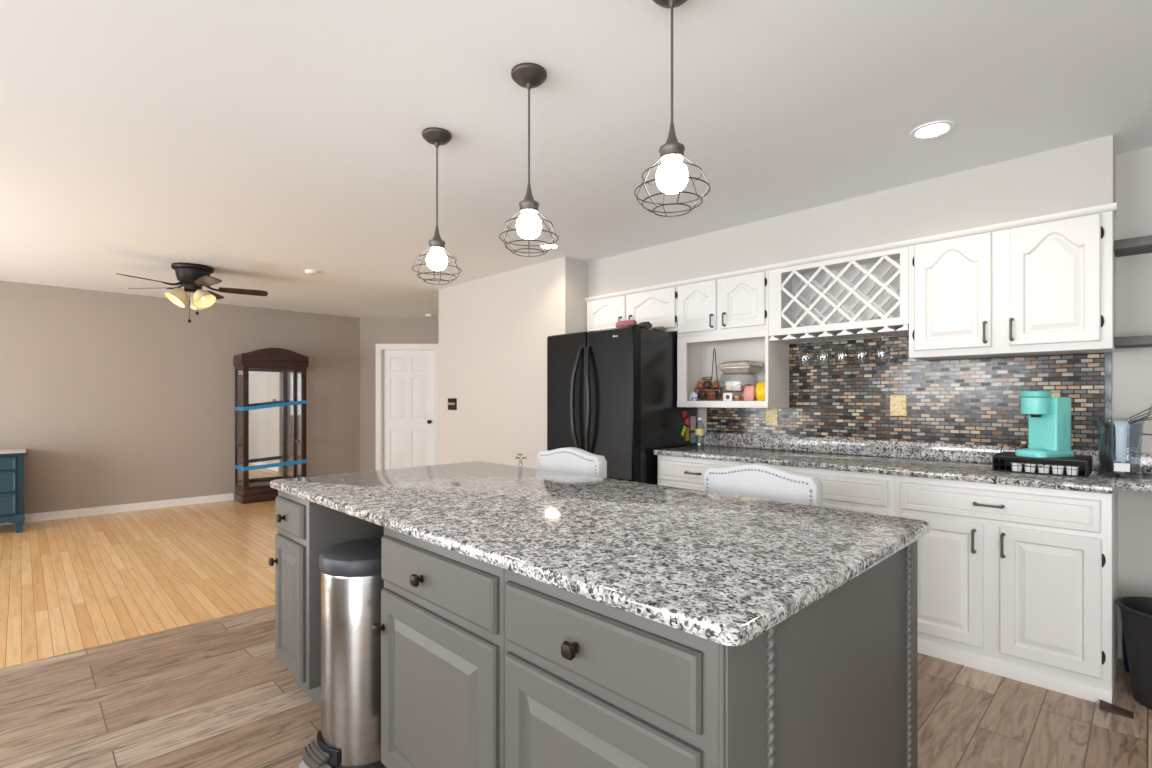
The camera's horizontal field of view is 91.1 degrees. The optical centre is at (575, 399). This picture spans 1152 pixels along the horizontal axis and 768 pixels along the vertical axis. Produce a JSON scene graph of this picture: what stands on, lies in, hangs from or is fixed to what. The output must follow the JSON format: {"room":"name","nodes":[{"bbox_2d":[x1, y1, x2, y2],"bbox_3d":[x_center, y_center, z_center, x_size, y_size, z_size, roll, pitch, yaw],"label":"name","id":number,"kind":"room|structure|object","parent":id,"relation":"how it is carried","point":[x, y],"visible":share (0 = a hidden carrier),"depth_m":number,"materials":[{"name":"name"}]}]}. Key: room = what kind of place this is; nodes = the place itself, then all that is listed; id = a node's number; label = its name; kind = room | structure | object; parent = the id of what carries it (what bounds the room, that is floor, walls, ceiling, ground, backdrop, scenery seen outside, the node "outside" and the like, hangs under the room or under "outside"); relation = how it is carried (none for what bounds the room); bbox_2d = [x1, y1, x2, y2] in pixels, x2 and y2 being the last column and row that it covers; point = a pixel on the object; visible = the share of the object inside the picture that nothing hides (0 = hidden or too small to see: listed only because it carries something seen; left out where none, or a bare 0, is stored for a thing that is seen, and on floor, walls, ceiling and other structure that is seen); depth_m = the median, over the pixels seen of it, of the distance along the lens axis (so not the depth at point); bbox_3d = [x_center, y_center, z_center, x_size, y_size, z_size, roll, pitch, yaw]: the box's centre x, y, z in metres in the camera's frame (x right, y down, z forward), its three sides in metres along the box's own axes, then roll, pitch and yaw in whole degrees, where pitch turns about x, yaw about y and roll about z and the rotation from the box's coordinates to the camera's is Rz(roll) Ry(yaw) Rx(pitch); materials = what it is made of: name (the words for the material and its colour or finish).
{"room":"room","nodes":[
{"label":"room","id":0,"kind":"room"},
{"bbox_2d":[0,602,274,668],"bbox_3d":[-2.446,1.322,2.975,5.890,0.104,0.042,0,0,-45],"label":"trim","id":1,"kind":"structure","parent":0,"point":[273,603],"depth_m":3.02,"materials":[{"name":"brown wood"}]},
{"bbox_2d":[0,281,359,513],"bbox_3d":[-5.479,0.029,6.198,6.290,2.490,0.100,0,0,-45],"label":"wall","id":2,"kind":"structure","parent":0,"point":[111,398],"depth_m":6.55,"materials":[{"name":"beige paint"}]},
{"bbox_2d":[0,493,233,524],"bbox_3d":[-5.406,1.232,6.188,6.180,0.085,0.015,0,0,-45],"label":"baseboard","id":3,"kind":"structure","parent":2,"relation":"attached to","point":[43,516],"depth_m":6.42,"materials":[{"name":"white paint"}]},
{"bbox_2d":[360,318,438,471],"bbox_3d":[-1.942,0.029,8.419,2.680,2.490,0.120,0,0,0],"label":"wall","id":4,"kind":"structure","parent":0,"point":[373,331],"depth_m":8.37,"materials":[{"name":"beige paint"}]},
{"bbox_2d":[376,344,438,469],"bbox_3d":[-2.495,0.222,8.409,0.935,2.105,0.128,0,0,0],"label":"door frame","id":5,"kind":"structure","parent":4,"relation":"in","point":[379,347],"depth_m":8.35,"materials":[{"name":"white paint"}]},
{"bbox_2d":[383,350,432,469],"bbox_3d":[-2.495,0.263,8.400,0.755,2.010,0.107,0,0,0],"label":"door","id":6,"kind":"structure","parent":5,"relation":"attached to","point":[407,374],"depth_m":8.42,"materials":[{"name":"white paint"}]},
{"bbox_2d":[439,256,588,468],"bbox_3d":[-0.560,0.029,5.743,0.680,2.490,2.030,0,0,-45],"label":"wall","id":7,"kind":"structure","parent":0,"point":[494,330],"depth_m":5.40,"materials":[{"name":"beige paint"}]},
{"bbox_2d":[448,398,456,409],"bbox_3d":[-1.327,0.044,6.019,0.025,0.124,0.170,0,0,-45],"label":"light switch","id":8,"kind":"object","parent":7,"relation":"attached to","point":[452,402],"visible":1,"depth_m":6.01,"materials":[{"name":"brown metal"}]},
{"bbox_2d":[0,0,1151,317],"bbox_3d":[-0.863,-1.266,3.228,8.700,0.100,10.810,0,0,-45],"label":"ceiling","id":9,"kind":"structure","parent":0,"point":[262,144],"depth_m":2.43,"materials":[{"name":"paint"}]},
{"bbox_2d":[116,262,267,322],"bbox_3d":[-3.459,-0.957,5.133,1.156,0.516,1.129,0,0,-45],"label":"ceiling fan","id":10,"kind":"object","parent":9,"relation":"hanging from","point":[192,276],"visible":1,"depth_m":5.08,"materials":[{"name":"metal"}]},
{"bbox_2d":[305,270,318,274],"bbox_3d":[-2.489,-1.198,5.324,0.120,0.035,0.120,0,0,-45],"label":"smoke detector","id":11,"kind":"object","parent":9,"relation":"attached to","point":[309,272],"visible":1,"depth_m":5.29,"materials":[{"name":"white plastic"}]},
{"bbox_2d":[412,127,461,284],"bbox_3d":[-0.636,-0.877,2.582,0.222,0.676,0.222,0,0,-45],"label":"pendant light","id":12,"kind":"object","parent":9,"relation":"hanging from","point":[436,259],"visible":1,"depth_m":2.56,"materials":[{"name":"brown metal"}]},
{"bbox_2d":[499,63,558,256],"bbox_3d":[-0.175,-0.881,2.100,0.222,0.669,0.222,0,0,-45],"label":"pendant light","id":13,"kind":"object","parent":9,"relation":"hanging from","point":[526,75],"visible":1,"depth_m":2.07,"materials":[{"name":"brown metal"}]},
{"bbox_2d":[538,243,559,249],"bbox_3d":[-0.213,-1.213,4.459,0.176,0.006,0.176,0,0,-45],"label":"recessed light","id":14,"kind":"object","parent":9,"relation":"in","point":[555,246],"visible":0.73,"depth_m":4.46,"materials":[{"name":"white paint"}]},
{"bbox_2d":[634,0,710,216],"bbox_3d":[0.282,-0.886,1.660,0.222,0.659,0.222,0,0,-45],"label":"pendant light","id":15,"kind":"object","parent":9,"relation":"hanging from","point":[672,174],"visible":1,"depth_m":1.64,"materials":[{"name":"brown metal"}]},
{"bbox_2d":[910,120,955,139],"bbox_3d":[1.603,-1.213,2.543,0.176,0.006,0.176,0,0,-45],"label":"recessed light","id":16,"kind":"object","parent":9,"relation":"in","point":[935,129],"visible":1,"depth_m":2.54,"materials":[{"name":"white paint"}]},
{"bbox_2d":[0,500,1151,767],"bbox_3d":[-0.863,1.324,3.228,8.700,0.100,10.810,0,0,-45],"label":"floor","id":17,"kind":"structure","parent":0,"point":[215,693],"depth_m":2.58,"materials":[{"name":"brown wood"}]},
{"bbox_2d":[0,448,26,532],"bbox_3d":[-5.894,0.888,5.259,1.124,0.772,0.617,0,0,-45],"label":"dresser","id":18,"kind":"object","parent":17,"relation":"on","point":[11,460],"visible":1,"depth_m":5.39,"materials":[{"name":"blue paint"}]},
{"bbox_2d":[233,348,308,503],"bbox_3d":[-3.945,0.305,7.316,0.787,1.937,0.422,0,0,-45],"label":"curio cabinet","id":19,"kind":"object","parent":17,"relation":"on","point":[265,376],"depth_m":7.38,"materials":[{"name":"brown wood"}]},
{"bbox_2d":[238,368,292,484],"bbox_3d":[-4.087,0.339,7.460,0.675,1.530,0.006,0,0,-45],"label":"mirror","id":20,"kind":"object","parent":19,"relation":"on","point":[270,429],"depth_m":7.46,"materials":[{"name":"clear mirror"}]},
{"bbox_2d":[268,490,383,707],"bbox_3d":[-0.992,0.832,2.581,0.672,0.884,0.380,0,0,-45],"label":"base cabinet","id":21,"kind":"object","parent":17,"relation":"on","point":[306,528],"visible":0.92,"depth_m":2.31,"materials":[{"name":"grey paint"}]},
{"bbox_2d":[299,537,386,767],"bbox_3d":[-0.778,0.900,2.055,0.401,0.748,0.318,0,0,-45],"label":"bin","id":22,"kind":"object","parent":17,"relation":"on","point":[352,583],"visible":0.77,"depth_m":1.93,"materials":[{"name":"silver metal"}]},
{"bbox_2d":[372,527,503,767],"bbox_3d":[-0.414,0.832,1.994,0.672,0.884,1.266,0,0,-45],"label":"base cabinet","id":23,"kind":"object","parent":17,"relation":"on","point":[442,626],"visible":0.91,"depth_m":1.52,"materials":[{"name":"grey paint"}]},
{"bbox_2d":[537,447,606,477],"bbox_3d":[-0.179,0.772,3.072,0.516,1.003,0.510,0,0,-45],"label":"bar stool","id":24,"kind":"object","parent":17,"relation":"on","point":[573,460],"visible":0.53,"depth_m":3.15,"materials":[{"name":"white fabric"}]},
{"bbox_2d":[547,324,696,484],"bbox_3d":[0.334,0.370,4.521,0.879,1.808,0.914,0,0,-45],"label":"refrigerator","id":25,"kind":"object","parent":17,"relation":"on","point":[612,393],"visible":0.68,"depth_m":4.16,"materials":[{"name":"black metal"}]},
{"bbox_2d":[615,320,636,327],"bbox_3d":[0.378,-0.559,4.210,0.114,0.068,0.168,0,0,-45],"label":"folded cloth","id":26,"kind":"object","parent":25,"relation":"on","point":[624,323],"visible":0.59,"depth_m":4.17,"materials":[{"name":"pink fabric"}]},
{"bbox_2d":[638,321,651,328],"bbox_3d":[0.504,-0.541,4.124,0.123,0.058,0.090,0,0,-45],"label":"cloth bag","id":27,"kind":"object","parent":25,"relation":"on","point":[646,325],"visible":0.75,"depth_m":4.08,"materials":[{"name":"black fabric"}]},
{"bbox_2d":[651,326,666,330],"bbox_3d":[0.624,-0.531,4.243,0.154,0.036,0.080,0,0,-45],"label":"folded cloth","id":28,"kind":"object","parent":25,"relation":"on","point":[661,328],"visible":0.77,"depth_m":4.21,"materials":[{"name":"green fabric"}]},
{"bbox_2d":[681,426,686,435],"bbox_3d":[0.835,0.239,4.361,0.059,0.080,0.020,0,0,-45],"label":"magnet","id":29,"kind":"object","parent":25,"relation":"attached to","point":[684,427],"visible":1,"depth_m":4.36,"materials":[{"name":"plastic"}]},
{"bbox_2d":[686,427,688,440],"bbox_3d":[0.870,0.267,4.408,0.045,0.105,0.002,0,0,-45],"label":"paper card","id":30,"kind":"object","parent":25,"relation":"attached to","point":[687,429],"visible":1,"depth_m":4.41,"materials":[{"name":"paper"}]},
{"bbox_2d":[690,416,695,429],"bbox_3d":[0.925,0.184,4.462,0.070,0.110,0.002,0,0,-45],"label":"paper card","id":31,"kind":"object","parent":25,"relation":"attached to","point":[692,418],"visible":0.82,"depth_m":4.45,"materials":[{"name":"pink paper"}]},
{"bbox_2d":[690,433,696,442],"bbox_3d":[0.930,0.299,4.468,0.085,0.080,0.002,0,0,-45],"label":"paper card","id":32,"kind":"object","parent":25,"relation":"attached to","point":[693,438],"visible":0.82,"depth_m":4.46,"materials":[{"name":"blue paper"}]},
{"bbox_2d":[658,455,738,490],"bbox_3d":[1.011,0.832,4.000,0.682,0.884,0.642,0,0,-45],"label":"base cabinet","id":33,"kind":"object","parent":17,"relation":"on","point":[679,472],"visible":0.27,"depth_m":3.84,"materials":[{"name":"white paint"}]},
{"bbox_2d":[504,540,917,767],"bbox_3d":[0.404,0.832,1.482,1.120,0.884,0.608,0,0,-45],"label":"base cabinet","id":34,"kind":"object","parent":17,"relation":"on","point":[589,683],"visible":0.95,"depth_m":1.14,"materials":[{"name":"grey paint"}]},
{"bbox_2d":[270,461,930,645],"bbox_3d":[-0.159,0.371,2.080,1.124,0.035,2.298,0,0,-45],"label":"countertop","id":35,"kind":"structure","parent":34,"relation":"on","point":[724,569],"depth_m":1.50,"materials":[{"name":"grey stone"}]},
{"bbox_2d":[515,453,526,466],"bbox_3d":[-0.294,0.319,2.991,0.072,0.070,0.034,0,0,30],"label":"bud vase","id":36,"kind":"object","parent":35,"relation":"on","point":[520,460],"visible":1,"depth_m":2.99,"materials":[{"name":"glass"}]},
{"bbox_2d":[704,463,822,506],"bbox_3d":[0.631,0.772,2.249,0.516,1.003,0.510,0,0,-45],"label":"bar stool","id":37,"kind":"object","parent":17,"relation":"on","point":[754,480],"visible":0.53,"depth_m":2.34,"materials":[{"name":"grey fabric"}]},
{"bbox_2d":[739,462,893,515],"bbox_3d":[1.548,0.832,3.455,0.682,0.884,0.889,0,0,-45],"label":"base cabinet","id":38,"kind":"object","parent":17,"relation":"on","point":[844,490],"visible":0.05,"depth_m":3.06,"materials":[{"name":"white paint"}]},
{"bbox_2d":[894,475,1117,703],"bbox_3d":[2.148,0.832,2.846,0.682,0.884,0.821,0,0,-45],"label":"base cabinet","id":39,"kind":"object","parent":17,"relation":"on","point":[1019,583],"visible":0.89,"depth_m":2.56,"materials":[{"name":"white paint"}]},
{"bbox_2d":[654,432,1151,493],"bbox_3d":[2.169,0.322,2.842,0.659,0.135,4.005,0,0,-45],"label":"countertop","id":40,"kind":"structure","parent":39,"relation":"on","point":[944,461],"depth_m":3.25,"materials":[{"name":"grey stone"}]},
{"bbox_2d":[695,418,703,447],"bbox_3d":[0.918,0.242,4.196,0.071,0.223,0.068,0,0,-45],"label":"water bottle","id":41,"kind":"object","parent":40,"relation":"on","point":[697,431],"visible":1,"depth_m":4.17,"materials":[{"name":"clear plastic"}]},
{"bbox_2d":[1000,441,1015,452],"bbox_3d":[2.325,0.287,3.061,0.034,0.132,0.105,0,0,-45],"label":"power cord","id":42,"kind":"object","parent":40,"relation":"on","point":[1009,441],"visible":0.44,"depth_m":3.06,"materials":[{"name":"black plastic"}]},
{"bbox_2d":[1010,462,1022,471],"bbox_3d":[2.152,0.328,2.758,0.051,0.043,0.051,0,0,-45],"label":"pod","id":43,"kind":"object","parent":40,"relation":"in","point":[1019,467],"visible":0.89,"depth_m":2.74,"materials":[{"name":"white plastic"}]},
{"bbox_2d":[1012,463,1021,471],"bbox_3d":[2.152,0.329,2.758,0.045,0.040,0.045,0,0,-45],"label":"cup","id":44,"kind":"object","parent":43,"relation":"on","point":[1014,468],"depth_m":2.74,"materials":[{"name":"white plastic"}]},
{"bbox_2d":[1020,441,1026,448],"bbox_3d":[2.383,0.286,3.003,0.047,0.136,0.048,0,0,-45],"label":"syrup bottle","id":45,"kind":"object","parent":40,"relation":"on","point":[1024,443],"visible":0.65,"depth_m":3.00,"materials":[{"name":"brown glass"}]},
{"bbox_2d":[1023,463,1036,472],"bbox_3d":[2.188,0.328,2.722,0.051,0.043,0.051,0,0,-45],"label":"pod","id":46,"kind":"object","parent":40,"relation":"in","point":[1027,469],"visible":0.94,"depth_m":2.71,"materials":[{"name":"white plastic"}]},
{"bbox_2d":[992,451,1091,477],"bbox_3d":[2.300,0.314,2.789,0.338,0.079,0.350,0,0,-45],"label":"pod drawer","id":47,"kind":"object","parent":40,"relation":"on","point":[1001,461],"visible":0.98,"depth_m":2.75,"materials":[{"name":"black plastic"}]},
{"bbox_2d":[1038,464,1049,473],"bbox_3d":[2.224,0.328,2.686,0.051,0.043,0.051,0,0,-45],"label":"pod","id":48,"kind":"object","parent":40,"relation":"in","point":[1041,470],"visible":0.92,"depth_m":2.67,"materials":[{"name":"white plastic"}]},
{"bbox_2d":[1015,391,1073,457],"bbox_3d":[2.291,0.115,2.762,0.253,0.318,0.142,0,0,-18],"label":"coffee maker","id":49,"kind":"object","parent":40,"relation":"on","point":[1049,418],"visible":1,"depth_m":2.72,"materials":[{"name":"teal plastic"}]},
{"bbox_2d":[1023,448,1046,450],"bbox_3d":[2.228,0.240,2.742,0.092,0.004,0.092,0,0,-18],"label":"drip tray","id":50,"kind":"object","parent":49,"relation":"on","point":[1024,449],"depth_m":2.72,"materials":[{"name":"teal plastic"}]},
{"bbox_2d":[1051,465,1063,474],"bbox_3d":[2.260,0.328,2.649,0.051,0.043,0.051,0,0,-45],"label":"pod","id":51,"kind":"object","parent":40,"relation":"in","point":[1054,470],"visible":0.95,"depth_m":2.64,"materials":[{"name":"white plastic"}]},
{"bbox_2d":[1065,466,1077,475],"bbox_3d":[2.296,0.328,2.613,0.051,0.043,0.051,0,0,-45],"label":"pod","id":52,"kind":"object","parent":40,"relation":"in","point":[1068,468],"visible":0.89,"depth_m":2.60,"materials":[{"name":"white plastic"}]},
{"bbox_2d":[1084,405,1151,472],"bbox_3d":[2.732,0.099,2.609,0.101,0.510,0.576,0,0,-39],"label":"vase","id":53,"kind":"object","parent":40,"relation":"on","point":[1107,457],"visible":0.86,"depth_m":2.73,"materials":[{"name":"clear glass"}]},
{"bbox_2d":[1095,418,1144,477],"bbox_3d":[2.506,0.219,2.605,0.155,0.270,0.158,0,0,-4],"label":"pitcher","id":54,"kind":"object","parent":40,"relation":"on","point":[1120,425],"visible":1,"depth_m":2.55,"materials":[{"name":"clear plastic"}]},
{"bbox_2d":[1099,700,1133,718],"bbox_3d":[2.209,1.264,2.308,0.057,0.019,0.100,0,0,-45],"label":"floor vent","id":55,"kind":"object","parent":17,"relation":"on","point":[1105,706],"visible":1,"depth_m":2.30,"materials":[{"name":"brown metal"}]},
{"bbox_2d":[1122,625,1128,671],"bbox_3d":[2.603,1.104,2.626,0.110,0.350,0.090,0,0,-45],"label":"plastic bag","id":56,"kind":"object","parent":17,"relation":"on","point":[1125,660],"visible":0.16,"depth_m":2.64,"materials":[{"name":"plastic"}]},
{"bbox_2d":[1115,596,1151,709],"bbox_3d":[2.477,1.073,2.344,0.348,0.402,0.348,0,0,-45],"label":"wastebasket","id":57,"kind":"object","parent":17,"relation":"on","point":[1136,611],"visible":1,"depth_m":2.35,"materials":[{"name":"black plastic"}]},
{"bbox_2d":[589,135,1115,296],"bbox_3d":[1.393,-1.054,3.889,0.298,0.324,3.352,0,0,-45],"label":"soffit","id":58,"kind":"structure","parent":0,"point":[1081,175],"depth_m":3.25,"materials":[{"name":"grey paint"}]},
{"bbox_2d":[697,147,1151,658],"bbox_3d":[2.453,0.029,3.096,0.100,2.490,5.970,0,0,-45],"label":"wall","id":59,"kind":"structure","parent":0,"point":[1131,367],"depth_m":2.75,"materials":[{"name":"grey paint"}]},
{"bbox_2d":[587,286,677,332],"bbox_3d":[0.526,-0.709,4.714,0.372,0.365,0.958,0,0,-45],"label":"upper cabinet","id":60,"kind":"object","parent":59,"relation":"attached to","point":[659,307],"visible":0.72,"depth_m":4.53,"materials":[{"name":"white paint"}]},
{"bbox_2d":[585,202,1116,301],"bbox_3d":[1.275,-0.877,3.763,0.046,0.030,3.366,0,0,-45],"label":"crown molding","id":61,"kind":"structure","parent":60,"relation":"attached to","point":[1112,206],"depth_m":3.21,"materials":[{"name":"white paint"}]},
{"bbox_2d":[677,271,788,407],"bbox_3d":[1.118,-0.418,4.112,0.372,0.945,0.729,0,0,-45],"label":"upper cabinet","id":62,"kind":"object","parent":59,"relation":"attached to","point":[730,315],"visible":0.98,"depth_m":4.06,"materials":[{"name":"white paint"}]},
{"bbox_2d":[690,392,697,400],"bbox_3d":[0.881,-0.021,4.229,0.039,0.083,0.071,0,0,-45],"label":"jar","id":63,"kind":"object","parent":62,"relation":"in","point":[693,397],"visible":0.93,"depth_m":4.21,"materials":[{"name":"ceramic"}]},
{"bbox_2d":[694,347,722,400],"bbox_3d":[0.994,-0.194,4.242,0.181,0.418,0.225,0,0,-45],"label":"wire basket","id":64,"kind":"object","parent":62,"relation":"on","point":[707,395],"visible":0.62,"depth_m":4.22,"materials":[{"name":"metal"}]},
{"bbox_2d":[696,381,703,389],"bbox_3d":[0.945,-0.111,4.286,0.052,0.068,0.064,0,0,-45],"label":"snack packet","id":65,"kind":"object","parent":64,"relation":"in","point":[699,383],"visible":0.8,"depth_m":4.27,"materials":[{"name":"orange plastic"}]},
{"bbox_2d":[698,390,705,399],"bbox_3d":[0.946,-0.038,4.255,0.045,0.077,0.074,0,0,-32],"label":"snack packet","id":66,"kind":"object","parent":64,"relation":"in","point":[700,392],"visible":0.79,"depth_m":4.23,"materials":[{"name":"brown plastic"}]},
{"bbox_2d":[703,381,711,387],"bbox_3d":[0.985,-0.113,4.233,0.053,0.065,0.061,0,0,-45],"label":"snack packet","id":67,"kind":"object","parent":64,"relation":"in","point":[706,384],"visible":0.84,"depth_m":4.21,"materials":[{"name":"brown plastic"}]},
{"bbox_2d":[701,377,712,380],"bbox_3d":[0.986,-0.161,4.250,0.052,0.029,0.088,0,0,-45],"label":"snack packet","id":68,"kind":"object","parent":67,"relation":"on","point":[702,378],"visible":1,"depth_m":4.23,"materials":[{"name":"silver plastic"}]},
{"bbox_2d":[708,390,715,399],"bbox_3d":[1.006,-0.038,4.194,0.044,0.074,0.074,0,0,-45],"label":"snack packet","id":69,"kind":"object","parent":64,"relation":"in","point":[710,391],"visible":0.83,"depth_m":4.18,"materials":[{"name":"brown plastic"}]},
{"bbox_2d":[712,380,719,389],"bbox_3d":[1.038,-0.111,4.193,0.052,0.072,0.064,0,0,-45],"label":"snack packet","id":70,"kind":"object","parent":64,"relation":"in","point":[715,384],"visible":0.93,"depth_m":4.17,"materials":[{"name":"orange plastic"}]},
{"bbox_2d":[677,330,788,407],"bbox_3d":[1.137,-0.207,4.131,0.318,0.522,0.729,0,0,-45],"label":"open shelf","id":71,"kind":"object","parent":62,"relation":"attached to","point":[694,350],"depth_m":4.18,"materials":[{"name":"white wood"}]},
{"bbox_2d":[718,392,754,400],"bbox_3d":[1.153,-0.022,4.061,0.186,0.074,0.228,0,0,-45],"label":"box","id":72,"kind":"object","parent":62,"relation":"in","point":[726,396],"visible":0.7,"depth_m":4.00,"materials":[{"name":"white cardboard"}]},
{"bbox_2d":[718,373,758,391],"bbox_3d":[1.168,-0.125,4.059,0.178,0.128,0.243,0,0,-45],"label":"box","id":73,"kind":"object","parent":72,"relation":"on","point":[728,388],"visible":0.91,"depth_m":4.05,"materials":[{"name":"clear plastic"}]},
{"bbox_2d":[716,360,762,373],"bbox_3d":[1.175,-0.237,4.051,0.206,0.093,0.290,0,0,-45],"label":"foil pan","id":74,"kind":"object","parent":73,"relation":"on","point":[745,366],"visible":1,"depth_m":3.98,"materials":[{"name":"silver metal"}]},
{"bbox_2d":[743,385,754,400],"bbox_3d":[1.203,-0.043,3.924,0.057,0.122,0.083,0,0,-45],"label":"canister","id":75,"kind":"object","parent":62,"relation":"on","point":[749,391],"visible":0.94,"depth_m":3.90,"materials":[{"name":"pink ceramic"}]},
{"bbox_2d":[755,382,764,400],"bbox_3d":[1.282,-0.054,3.871,0.078,0.146,0.103,0,0,-45],"label":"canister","id":76,"kind":"object","parent":62,"relation":"in","point":[760,387],"visible":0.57,"depth_m":3.85,"materials":[{"name":"yellow ceramic"}]},
{"bbox_2d":[769,246,908,343],"bbox_3d":[1.686,-0.642,3.574,0.318,0.497,0.831,0,0,-45],"label":"wine rack cabinet","id":77,"kind":"object","parent":59,"relation":"attached to","point":[866,295],"visible":0.9,"depth_m":3.57,"materials":[{"name":"white paint"}]},
{"bbox_2d":[707,336,1111,449],"bbox_3d":[1.847,-0.069,3.632,0.010,0.646,2.321,0,0,-45],"label":"backsplash","id":78,"kind":"structure","parent":59,"relation":"attached to","point":[975,401],"depth_m":3.40,"materials":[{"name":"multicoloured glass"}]},
{"bbox_2d":[766,408,777,425],"bbox_3d":[1.409,0.119,4.068,0.008,0.128,0.092,0,0,-45],"label":"outlet plate","id":79,"kind":"object","parent":78,"relation":"attached to","point":[771,413],"visible":0.94,"depth_m":4.06,"materials":[{"name":"beige plastic"}]},
{"bbox_2d":[890,395,906,415],"bbox_3d":[1.986,0.034,3.481,0.008,0.128,0.092,0,0,-45],"label":"outlet plate","id":80,"kind":"object","parent":78,"relation":"attached to","point":[898,403],"visible":1,"depth_m":3.48,"materials":[{"name":"beige plastic"}]},
{"bbox_2d":[1051,393,1059,396],"bbox_3d":[2.488,0.029,2.972,0.008,0.128,0.092,0,0,-45],"label":"outlet plate","id":81,"kind":"object","parent":78,"relation":"attached to","point":[1053,394],"visible":0.05,"depth_m":2.95,"materials":[{"name":"beige plastic"}]},
{"bbox_2d":[909,211,1115,360],"bbox_3d":[2.250,-0.564,2.963,0.372,0.655,0.829,0,0,-45],"label":"upper cabinet","id":82,"kind":"object","parent":59,"relation":"attached to","point":[1048,288],"visible":1,"depth_m":2.81,"materials":[{"name":"white paint"}]},
{"bbox_2d":[1114,235,1151,256],"bbox_3d":[3.093,-0.727,2.221,0.214,0.042,1.425,0,0,-45],"label":"floating shelf","id":83,"kind":"object","parent":59,"relation":"attached to","point":[1137,245],"visible":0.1,"depth_m":2.63,"materials":[{"name":"grey wood"}]},
{"bbox_2d":[1114,335,1151,348],"bbox_3d":[3.093,-0.274,2.221,0.214,0.040,1.425,0,0,-45],"label":"floating shelf","id":84,"kind":"object","parent":59,"relation":"attached to","point":[1131,341],"visible":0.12,"depth_m":2.61,"materials":[{"name":"grey wood"}]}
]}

